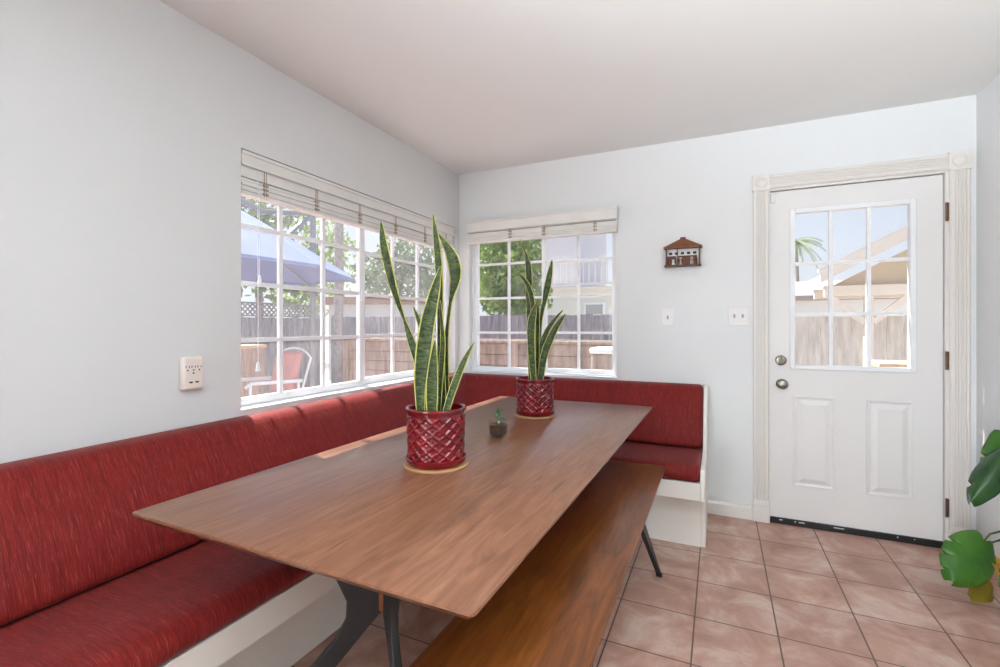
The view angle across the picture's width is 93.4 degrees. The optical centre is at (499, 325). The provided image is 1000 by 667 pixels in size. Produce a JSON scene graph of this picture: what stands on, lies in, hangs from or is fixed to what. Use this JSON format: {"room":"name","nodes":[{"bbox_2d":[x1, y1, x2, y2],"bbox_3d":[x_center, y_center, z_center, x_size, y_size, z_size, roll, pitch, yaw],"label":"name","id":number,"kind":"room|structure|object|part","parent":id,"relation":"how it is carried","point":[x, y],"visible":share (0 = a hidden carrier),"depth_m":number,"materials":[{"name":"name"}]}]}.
{"room":"dining room","nodes":[
{"label":"dining room","id":0,"kind":"room"},
{"bbox_2d":[0,0,458,463],"bbox_3d":[-1.702,-0.010,1.055,0.150,2.434,6.480,0,0,25],"label":"wall","id":1,"kind":"structure","parent":0,"point":[125,125],"depth_m":1.70,"materials":[{"name":"paint"}]},
{"bbox_2d":[180,356,202,389],"bbox_3d":[-1.224,0.186,1.869,0.031,0.131,0.082,0,0,25],"label":"adapter","id":2,"kind":"object","parent":1,"relation":"attached to","point":[191,368],"visible":1,"depth_m":1.85,"materials":[{"name":"plastic"}]},
{"bbox_2d":[241,206,454,410],"bbox_3d":[-0.831,-0.205,2.926,0.154,1.165,1.928,0,0,25],"label":"window","id":3,"kind":"structure","parent":1,"relation":"in","point":[361,382],"depth_m":2.64,"materials":[{"name":"white plastic"}]},
{"bbox_3d":[-1.039,-0.198,2.478,0.030,1.123,0.908,0,0,25],"label":"sash","id":4,"kind":"part","parent":3,"relation":"part of","materials":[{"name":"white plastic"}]},
{"bbox_2d":[241,149,454,371],"bbox_3d":[-0.776,-0.287,2.936,0.070,0.992,1.851,0,0,25],"label":"window blind","id":5,"kind":"object","parent":3,"relation":"attached to","point":[263,179],"visible":0.89,"depth_m":2.54,"materials":[{"name":"white plastic"}]},
{"bbox_3d":[-1.112,-0.273,2.165,0.013,0.900,0.011,0,0,25],"label":"pull cord","id":6,"kind":"part","parent":5,"relation":"part of","materials":[{"name":"white fabric"}]},
{"bbox_3d":[-1.094,-0.669,2.200,0.010,0.137,0.026,0,0,25],"label":"ladder cord","id":7,"kind":"part","parent":5,"relation":"part of","materials":[{"name":"beige fabric"}]},
{"bbox_3d":[-0.963,-0.669,2.481,0.010,0.137,0.026,0,0,25],"label":"ladder cord","id":8,"kind":"part","parent":5,"relation":"part of","materials":[{"name":"beige fabric"}]},
{"bbox_3d":[-0.782,-0.599,2.939,0.052,0.016,1.845,0,0,25],"label":"rail","id":9,"kind":"part","parent":5,"relation":"part of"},
{"bbox_3d":[-0.825,-0.669,2.781,0.009,0.137,0.026,0,0,25],"label":"ladder cord","id":10,"kind":"part","parent":5,"relation":"part of","materials":[{"name":"beige fabric"}]},
{"bbox_3d":[-0.681,-0.669,3.089,0.010,0.137,0.026,0,0,25],"label":"ladder cord","id":11,"kind":"part","parent":5,"relation":"part of","materials":[{"name":"beige fabric"}]},
{"bbox_3d":[-0.538,-0.669,3.397,0.009,0.137,0.026,0,0,25],"label":"ladder cord","id":12,"kind":"part","parent":5,"relation":"part of","materials":[{"name":"beige fabric"}]},
{"bbox_3d":[-0.775,0.373,2.936,0.059,0.008,1.863,0,0,25],"label":"sill","id":13,"kind":"part","parent":3,"relation":"part of","materials":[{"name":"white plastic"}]},
{"bbox_3d":[-0.673,-0.198,3.349,0.030,1.123,0.956,0,0,25],"label":"sash","id":14,"kind":"part","parent":3,"relation":"part of","materials":[{"name":"white plastic"}]},
{"bbox_2d":[159,0,999,174],"bbox_3d":[-0.236,-1.302,0.291,3.453,0.150,6.630,0,0,25],"label":"ceiling","id":15,"kind":"structure","parent":0,"point":[471,86],"depth_m":2.18,"materials":[{"name":"paint"}]},
{"bbox_2d":[291,513,999,666],"bbox_3d":[-0.236,1.267,0.291,3.453,0.120,6.630,0,0,25],"label":"floor","id":16,"kind":"structure","parent":0,"point":[758,594],"depth_m":1.98,"materials":[{"name":"tile"}]},
{"bbox_2d":[133,396,652,666],"bbox_3d":[-0.020,0.832,1.912,0.957,0.750,2.124,0,0,25],"label":"dining table","id":17,"kind":"object","parent":16,"relation":"on","point":[388,534],"visible":0.9,"depth_m":1.21,"materials":[{"name":"brown wood"}]},
{"bbox_3d":[-0.544,0.849,1.236,0.450,0.716,0.022,0,0,-14],"label":"leg","id":18,"kind":"part","parent":17,"relation":"part of","materials":[{"name":"black metal"}]},
{"bbox_3d":[-0.210,0.849,1.079,0.022,0.716,0.450,0,0,-26],"label":"leg","id":19,"kind":"part","parent":17,"relation":"part of","materials":[{"name":"black metal"}]},
{"bbox_2d":[403,459,467,473],"bbox_3d":[-0.211,0.453,1.555,0.212,0.008,0.212,0,0,25],"label":"coaster","id":20,"kind":"object","parent":17,"relation":"on","point":[464,464],"visible":0.38,"depth_m":1.47,"materials":[{"name":"brown wood"}]},
{"bbox_2d":[379,214,474,469],"bbox_3d":[-0.240,0.035,1.542,0.270,0.826,0.200,0,0,-25],"label":"potted snake plant","id":21,"kind":"object","parent":20,"relation":"on","point":[435,423],"visible":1,"depth_m":1.51,"materials":[{"name":"green plant"}]},
{"bbox_3d":[-0.211,0.350,1.555,0.200,0.172,0.200,0,0,25],"label":"pot","id":22,"kind":"part","parent":21,"relation":"part of","materials":[{"name":"red ceramic"}]},
{"bbox_2d":[488,408,507,434],"bbox_3d":[-0.007,0.398,1.960,0.082,0.118,0.082,0,0,25],"label":"succulent","id":23,"kind":"object","parent":17,"relation":"on","point":[496,428],"visible":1,"depth_m":1.94,"materials":[{"name":"green plant"}]},
{"bbox_2d":[514,412,555,418],"bbox_3d":[0.180,0.453,2.410,0.212,0.008,0.212,0,0,25],"label":"coaster","id":24,"kind":"object","parent":17,"relation":"on","point":[515,414],"visible":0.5,"depth_m":2.33,"materials":[{"name":"brown wood"}]},
{"bbox_2d":[516,239,565,416],"bbox_3d":[0.202,-0.001,2.400,0.249,0.899,0.200,0,0,25],"label":"potted snake plant","id":25,"kind":"object","parent":24,"relation":"on","point":[535,391],"visible":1,"depth_m":2.37,"materials":[{"name":"green plant"}]},
{"bbox_3d":[0.180,0.350,2.410,0.200,0.172,0.200,0,0,25],"label":"pot","id":26,"kind":"part","parent":25,"relation":"part of","materials":[{"name":"red ceramic"}]},
{"bbox_2d":[159,385,707,666],"bbox_3d":[-0.321,0.793,1.653,1.847,0.828,3.928,0,0,25],"label":"bench","id":27,"kind":"object","parent":16,"relation":"on","point":[286,627],"visible":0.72,"depth_m":1.68,"materials":[{"name":"beige paint"}]},
{"bbox_2d":[0,540,312,666],"bbox_3d":[-0.812,0.759,1.854,0.692,0.087,3.880,0,0,25],"label":"seat cushion","id":28,"kind":"object","parent":27,"relation":"on","point":[148,615],"visible":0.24,"depth_m":1.21,"materials":[{"name":"red fabric"}]},
{"bbox_2d":[0,374,471,626],"bbox_3d":[-1.022,0.567,1.977,0.299,0.389,3.926,0,0,25],"label":"cushion","id":29,"kind":"object","parent":28,"relation":"on","point":[69,527],"visible":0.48,"depth_m":1.49,"materials":[{"name":"red fabric"}]},
{"bbox_2d":[609,441,702,481],"bbox_3d":[0.350,0.759,3.072,1.775,0.087,0.692,0,0,25],"label":"seat cushion","id":30,"kind":"object","parent":27,"relation":"on","point":[681,463],"visible":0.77,"depth_m":2.58,"materials":[{"name":"red fabric"}]},
{"bbox_2d":[463,373,703,447],"bbox_3d":[0.432,0.550,3.302,1.821,0.357,0.299,0,0,25],"label":"cushion","id":31,"kind":"object","parent":30,"relation":"on","point":[675,418],"visible":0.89,"depth_m":3.03,"materials":[{"name":"red fabric"}]},
{"bbox_3d":[1.181,0.793,2.722,0.022,0.828,0.724,0,0,25],"label":"panel","id":32,"kind":"part","parent":27,"relation":"part of","materials":[{"name":"beige paint"}]},
{"bbox_2d":[409,460,665,666],"bbox_3d":[0.289,0.967,1.629,0.356,0.480,1.958,0,0,25],"label":"wooden bench","id":33,"kind":"object","parent":16,"relation":"on","point":[555,609],"visible":0.94,"depth_m":1.30,"materials":[{"name":"brown wood"}]},
{"bbox_3d":[0.662,0.986,2.120,0.033,0.442,0.414,0,0,34],"label":"leg","id":34,"kind":"part","parent":33,"relation":"part of","materials":[{"name":"black metal"}]},
{"bbox_2d":[770,520,940,547],"bbox_3d":[2.066,1.202,2.795,0.829,0.011,0.150,0,0,25],"label":"threshold","id":35,"kind":"object","parent":16,"relation":"on","point":[897,540],"visible":0.21,"depth_m":2.71,"materials":[{"name":"black rubber"}]},
{"bbox_2d":[939,429,999,602],"bbox_3d":[1.893,0.854,1.695,0.351,0.777,1.146,0,0,32],"label":"monstera plant","id":36,"kind":"object","parent":16,"relation":"on","point":[967,561],"visible":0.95,"depth_m":2.01,"materials":[{"name":"yellow ceramic"},{"name":"green leaf"},{"name":"soil"}]},
{"bbox_3d":[1.935,0.875,1.723,0.163,0.246,0.980,0,0,40],"label":"stem","id":37,"kind":"part","parent":36,"relation":"part of","materials":[{"name":"green plant"}]},
{"bbox_2d":[459,95,975,541],"bbox_3d":[1.128,-0.010,3.230,3.153,2.434,0.150,0,0,25],"label":"wall","id":38,"kind":"structure","parent":0,"point":[699,190],"depth_m":3.04,"materials":[{"name":"paint"}]},
{"bbox_2d":[469,233,616,377],"bbox_3d":[0.314,-0.224,3.605,1.177,1.179,0.156,0,0,25],"label":"window","id":39,"kind":"structure","parent":38,"relation":"in","point":[476,265],"depth_m":3.59,"materials":[{"name":"white plastic"}]},
{"bbox_3d":[0.072,-0.220,3.714,0.604,1.142,0.030,0,0,25],"label":"sash","id":40,"kind":"part","parent":39,"relation":"part of","materials":[{"name":"white plastic"}]},
{"bbox_2d":[467,206,617,244],"bbox_3d":[0.280,-0.736,3.502,1.172,0.172,0.064,0,0,25],"label":"window blind","id":41,"kind":"object","parent":39,"relation":"attached to","point":[604,220],"visible":1,"depth_m":3.45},
{"bbox_3d":[0.282,-0.658,3.505,1.166,0.016,0.052,0,0,25],"label":"rail","id":42,"kind":"part","parent":41,"relation":"part of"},
{"bbox_3d":[0.292,0.362,3.560,1.177,0.008,0.056,0,0,25],"label":"sill","id":43,"kind":"part","parent":39,"relation":"part of","materials":[{"name":"white plastic"}]},
{"bbox_3d":[0.587,-0.220,3.510,0.558,1.142,0.030,0,0,25],"label":"sash","id":44,"kind":"part","parent":39,"relation":"part of","materials":[{"name":"white plastic"}]},
{"bbox_2d":[662,309,673,325],"bbox_3d":[1.119,-0.058,3.142,0.074,0.115,0.018,0,0,25],"label":"light switch","id":45,"kind":"object","parent":38,"relation":"attached to","point":[667,314],"visible":1,"depth_m":3.14,"materials":[{"name":"plastic"}]},
{"bbox_2d":[663,237,701,267],"bbox_3d":[1.194,-0.485,3.078,0.234,0.193,0.070,0,0,25],"label":"house ornament","id":46,"kind":"object","parent":38,"relation":"attached to","point":[683,252],"visible":1,"depth_m":3.08,"materials":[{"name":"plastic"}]},
{"bbox_3d":[1.196,-0.394,3.082,0.222,0.010,0.061,0,0,25],"label":"board","id":47,"kind":"part","parent":46,"relation":"part of","materials":[{"name":"brown wood"}]},
{"bbox_3d":[1.208,-0.454,3.107,0.198,0.109,0.005,0,0,25],"label":"panel","id":48,"kind":"part","parent":46,"relation":"part of","materials":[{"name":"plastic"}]},
{"bbox_3d":[1.214,-0.419,3.044,0.126,0.040,0.004,0,0,25],"label":"railing","id":49,"kind":"part","parent":46,"relation":"part of","materials":[{"name":"brown wood"}]},
{"bbox_2d":[708,500,752,519],"bbox_3d":[1.457,1.165,2.987,0.255,0.085,0.014,0,0,25],"label":"baseboard","id":50,"kind":"structure","parent":38,"relation":"attached to","point":[742,511],"depth_m":2.98,"materials":[{"name":"paint"}]},
{"bbox_2d":[728,307,748,324],"bbox_3d":[1.501,-0.062,2.965,0.117,0.117,0.018,0,0,25],"label":"light switch","id":51,"kind":"object","parent":38,"relation":"attached to","point":[736,315],"visible":1,"depth_m":2.97,"materials":[{"name":"plastic"}]},
{"bbox_2d":[770,175,948,545],"bbox_3d":[2.045,0.185,2.722,0.844,2.019,0.109,0,0,25],"label":"door","id":52,"kind":"structure","parent":38,"relation":"in","point":[854,449],"depth_m":2.71,"materials":[{"name":"paint"}]},
{"bbox_3d":[1.711,0.354,2.854,0.062,0.062,0.066,0,0,25],"label":"knob","id":53,"kind":"part","parent":52,"relation":"part of","materials":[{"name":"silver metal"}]},
{"bbox_3d":[1.872,0.695,2.809,0.215,0.548,0.013,0,0,25],"label":"panel","id":54,"kind":"part","parent":52,"relation":"part of","materials":[{"name":"paint"}]},
{"bbox_3d":[2.038,-0.224,2.744,0.602,0.970,0.030,0,0,25],"label":"glazing frame","id":55,"kind":"part","parent":52,"relation":"part of","materials":[{"name":"white plastic"}]},
{"bbox_3d":[2.199,0.695,2.658,0.215,0.548,0.013,0,0,25],"label":"panel","id":56,"kind":"part","parent":52,"relation":"part of","materials":[{"name":"paint"}]},
{"bbox_2d":[752,149,972,541],"bbox_3d":[2.034,0.137,2.710,1.027,2.140,0.035,0,0,25],"label":"trim","id":57,"kind":"structure","parent":38,"relation":"attached to","point":[956,166],"depth_m":2.54,"materials":[{"name":"paint"}]},
{"bbox_3d":[1.613,0.118,2.911,0.085,1.907,0.020,0,0,25],"label":"casing","id":58,"kind":"part","parent":57,"relation":"part of","materials":[{"name":"paint"}]},
{"bbox_3d":[2.036,-0.884,2.715,0.837,0.082,0.020,0,0,25],"label":"head casing","id":59,"kind":"part","parent":57,"relation":"part of","materials":[{"name":"paint"}]},
{"bbox_3d":[2.459,0.118,2.519,0.085,1.907,0.020,0,0,25],"label":"casing","id":60,"kind":"part","parent":57,"relation":"part of","materials":[{"name":"paint"}]},
{"bbox_2d":[976,74,999,558],"bbox_3d":[1.294,-0.010,-0.336,0.150,2.434,6.480,0,0,25],"label":"wall","id":61,"kind":"structure","parent":0,"point":[988,98],"depth_m":2.39,"materials":[{"name":"paint"}]},
{"bbox_2d":[992,555,999,574],"bbox_3d":[1.202,1.170,-0.337,0.016,0.074,6.200,0,0,25],"label":"baseboard","id":62,"kind":"structure","parent":61,"relation":"attached to","point":[997,566],"depth_m":2.29,"materials":[{"name":"wood"}]},
{"label":"outside","id":63,"kind":"structure","parent":0,"visible":0},
{"bbox_2d":[325,335,330,384],"bbox_3d":[14.736,1.657,31.747,120.000,0.300,110.000,0,0,25],"label":"ground","id":64,"kind":"structure","parent":63,"point":[327,381],"depth_m":19.45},
{"bbox_2d":[241,301,319,392],"bbox_3d":[-5.200,0.524,8.177,0.200,1.965,5.545,0,0,25],"label":"fence","id":65,"kind":"object","parent":64,"relation":"on","point":[262,326],"visible":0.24,"depth_m":9.51,"materials":[{"name":"grey wood"}]},
{"bbox_2d":[241,196,329,317],"bbox_3d":[-6.404,-1.569,12.514,4.184,6.159,2.960,0,0,25],"label":"leafy tree","id":66,"kind":"object","parent":64,"relation":"on","point":[258,291],"visible":0.17,"depth_m":12.32,"materials":[{"name":"green plant"}]},
{"bbox_2d":[269,216,366,318],"bbox_3d":[-7.500,-1.786,19.077,4.411,6.592,2.684,0,0,25],"label":"leafy tree","id":67,"kind":"object","parent":64,"relation":"on","point":[330,236],"visible":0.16,"depth_m":18.82,"materials":[{"name":"green plant"}]},
{"bbox_2d":[333,221,343,383],"bbox_3d":[-3.428,-2.393,9.995,0.220,7.802,0.200,0,0,25],"label":"utility pole","id":68,"kind":"object","parent":64,"relation":"on","point":[338,227],"visible":0.39,"depth_m":9.91,"materials":[{"name":"wood"}]},
{"bbox_2d":[341,339,355,381],"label":"raised planter","id":69,"kind":"object","parent":64,"relation":"on","point":[349,345],"depth_m":7.16,"materials":[{"name":"wood"}]},
{"bbox_3d":[-2.349,0.865,7.184,0.090,1.284,0.044,0,0,25],"label":"post","id":70,"kind":"part","parent":69,"relation":"part of","materials":[{"name":"brown wood"}]},
{"bbox_2d":[319,297,426,380],"bbox_3d":[-3.174,0.357,14.500,3.500,2.300,3.400,0,0,0],"label":"garage","id":71,"kind":"structure","parent":64,"relation":"on","point":[374,306],"depth_m":13.00,"materials":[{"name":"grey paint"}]},
{"bbox_2d":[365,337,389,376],"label":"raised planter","id":72,"kind":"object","parent":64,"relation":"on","point":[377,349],"depth_m":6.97,"materials":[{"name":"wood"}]},
{"bbox_2d":[351,236,434,296],"bbox_3d":[-3.622,-1.260,18.140,4.009,5.541,2.957,0,0,25],"label":"leafy tree","id":73,"kind":"object","parent":64,"relation":"on","point":[377,274],"visible":0.57,"depth_m":17.59,"materials":[{"name":"green plant"}]},
{"bbox_2d":[395,338,413,372],"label":"raised planter","id":74,"kind":"object","parent":64,"relation":"on","point":[403,358],"depth_m":6.77,"materials":[{"name":"wood"}]},
{"bbox_2d":[331,314,611,383],"bbox_3d":[-0.477,0.627,9.238,7.445,1.760,0.164,0,0,25],"label":"fence","id":75,"kind":"object","parent":64,"relation":"on","point":[588,322],"visible":0.2,"depth_m":8.89,"materials":[{"name":"grey wood"}]},
{"bbox_2d":[480,339,527,367],"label":"raised planter","id":76,"kind":"object","parent":64,"relation":"on","point":[493,352],"depth_m":6.11,"materials":[{"name":"wood"}]},
{"bbox_3d":[-0.302,0.203,6.535,4.430,0.037,0.600,0,0,25],"label":"cap rail","id":77,"kind":"part","parent":76,"relation":"part of","materials":[{"name":"wood"}]},
{"bbox_3d":[0.191,0.865,6.005,0.090,1.284,0.044,0,0,25],"label":"post","id":78,"kind":"part","parent":76,"relation":"part of","materials":[{"name":"brown wood"}]},
{"bbox_2d":[480,239,552,315],"bbox_3d":[0.134,-0.381,9.445,1.866,3.781,1.290,0,0,25],"label":"leafy tree","id":79,"kind":"object","parent":64,"relation":"on","point":[490,276],"visible":0.56,"depth_m":9.18,"materials":[{"name":"green plant"}]},
{"bbox_2d":[495,234,611,314],"bbox_3d":[3.360,-1.343,16.025,5.200,5.700,6.100,0,0,25],"label":"house","id":80,"kind":"structure","parent":64,"relation":"on","point":[592,273],"depth_m":14.98,"materials":[{"name":"paint"}]},
{"bbox_3d":[2.128,-1.523,13.372,5.000,0.740,0.050,0,0,25],"label":"railing","id":81,"kind":"part","parent":80,"relation":"part of","materials":[{"name":"paint"}]},
{"bbox_3d":[2.615,-0.458,13.080,0.470,0.270,0.010,0,0,25],"label":"pane","id":82,"kind":"part","parent":80,"relation":"part of","materials":[{"name":"grey glass"}]},
{"bbox_2d":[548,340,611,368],"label":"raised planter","id":83,"kind":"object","parent":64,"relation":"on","point":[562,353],"depth_m":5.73,"materials":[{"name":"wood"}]},
{"bbox_2d":[589,347,611,369],"bbox_3d":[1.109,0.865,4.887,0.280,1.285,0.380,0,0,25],"label":"cooler","id":84,"kind":"object","parent":64,"relation":"on","point":[601,359],"visible":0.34,"depth_m":4.74,"materials":[{"name":"white paint"}]},
{"bbox_3d":[1.109,0.252,4.887,0.280,0.060,0.380,0,0,25],"label":"chest lid","id":85,"kind":"part","parent":84,"relation":"part of","materials":[{"name":"white paint"}]},
{"bbox_2d":[795,237,825,281],"bbox_3d":[18.709,-2.086,29.826,3.440,7.194,3.217,0,0,25],"label":"palm tree","id":86,"kind":"object","parent":64,"relation":"on","point":[798,243],"visible":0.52,"depth_m":29.69,"materials":[{"name":"green plant"}]},
{"bbox_2d":[795,315,906,366],"bbox_3d":[6.144,0.657,6.164,6.045,1.700,0.164,0,0,25],"label":"fence","id":87,"kind":"object","parent":64,"relation":"on","point":[811,333],"visible":0.04,"depth_m":6.67,"materials":[{"name":"wood"}]},
{"bbox_2d":[795,280,906,365],"bbox_3d":[10.254,0.047,15.085,5.900,2.920,6.400,0,0,25],"label":"house","id":88,"kind":"structure","parent":64,"relation":"on","point":[804,301],"depth_m":12.69,"materials":[{"name":"paint"}]},
{"bbox_2d":[805,225,906,365],"bbox_3d":[5.424,-0.001,5.569,2.990,3.016,1.330,0,0,25],"label":"patio cover","id":89,"kind":"object","parent":64,"relation":"on","point":[888,279],"visible":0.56,"depth_m":5.77,"materials":[{"name":"paint"}]},
{"bbox_3d":[4.555,0.565,5.823,0.090,1.885,0.090,0,0,25],"label":"post","id":90,"kind":"part","parent":89,"relation":"part of","materials":[{"name":"paint"}]},
{"bbox_2d":[863,360,906,367],"bbox_3d":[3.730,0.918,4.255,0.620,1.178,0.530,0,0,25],"label":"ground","id":91,"kind":"structure","parent":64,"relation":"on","point":[877,363],"depth_m":4.24,"materials":[{"name":"beige concrete"}]},
{"bbox_3d":[-3.112,1.412,5.248,5.936,0.210,8.900,0,0,25],"label":"patio","id":92,"kind":"object","parent":64,"relation":"on","visible":0},
{"bbox_2d":[241,344,266,396],"bbox_3d":[-3.991,0.802,7.400,0.420,1.010,0.420,0,0,25],"label":"storage box","id":93,"kind":"object","parent":92,"relation":"on","point":[250,353],"visible":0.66,"depth_m":7.29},
{"bbox_3d":[-3.991,0.322,7.400,0.420,0.050,0.420,0,0,25],"label":"lid","id":94,"kind":"part","parent":93,"relation":"part of","materials":[{"name":"beige wood"}]},
{"bbox_2d":[241,347,311,396],"bbox_3d":[-2.723,0.781,5.528,0.624,1.055,0.815,0,0,36],"label":"patio chair","id":95,"kind":"object","parent":92,"relation":"on","point":[292,360],"visible":0.37,"depth_m":5.59,"materials":[{"name":"white paint"}]},
{"bbox_3d":[-2.991,0.645,5.638,0.046,0.080,0.673,0,0,38],"label":"armrest","id":96,"kind":"part","parent":95,"relation":"part of","materials":[{"name":"white paint"}]},
{"bbox_3d":[-2.539,0.645,5.304,0.046,0.080,0.673,0,0,35],"label":"armrest","id":97,"kind":"part","parent":95,"relation":"part of","materials":[{"name":"white paint"}]},
{"bbox_2d":[269,351,302,392],"bbox_3d":[-2.596,0.572,5.701,0.480,0.530,0.200,0,0,36],"label":"cushion","id":98,"kind":"object","parent":95,"relation":"on","point":[292,360],"depth_m":5.60,"materials":[{"name":"red fabric"}]},
{"bbox_3d":[-2.560,0.602,5.732,0.552,0.698,0.193,0,0,25],"label":"frame","id":99,"kind":"part","parent":95,"relation":"part of","materials":[{"name":"white paint"}]},
{"bbox_2d":[241,198,355,386],"bbox_3d":[-3.329,-0.253,5.691,3.272,3.119,3.828,0,0,44],"label":"patio umbrella","id":100,"kind":"object","parent":92,"relation":"on","point":[301,265],"visible":0.2,"depth_m":6.49,"materials":[{"name":"blue fabric"}]}
]}

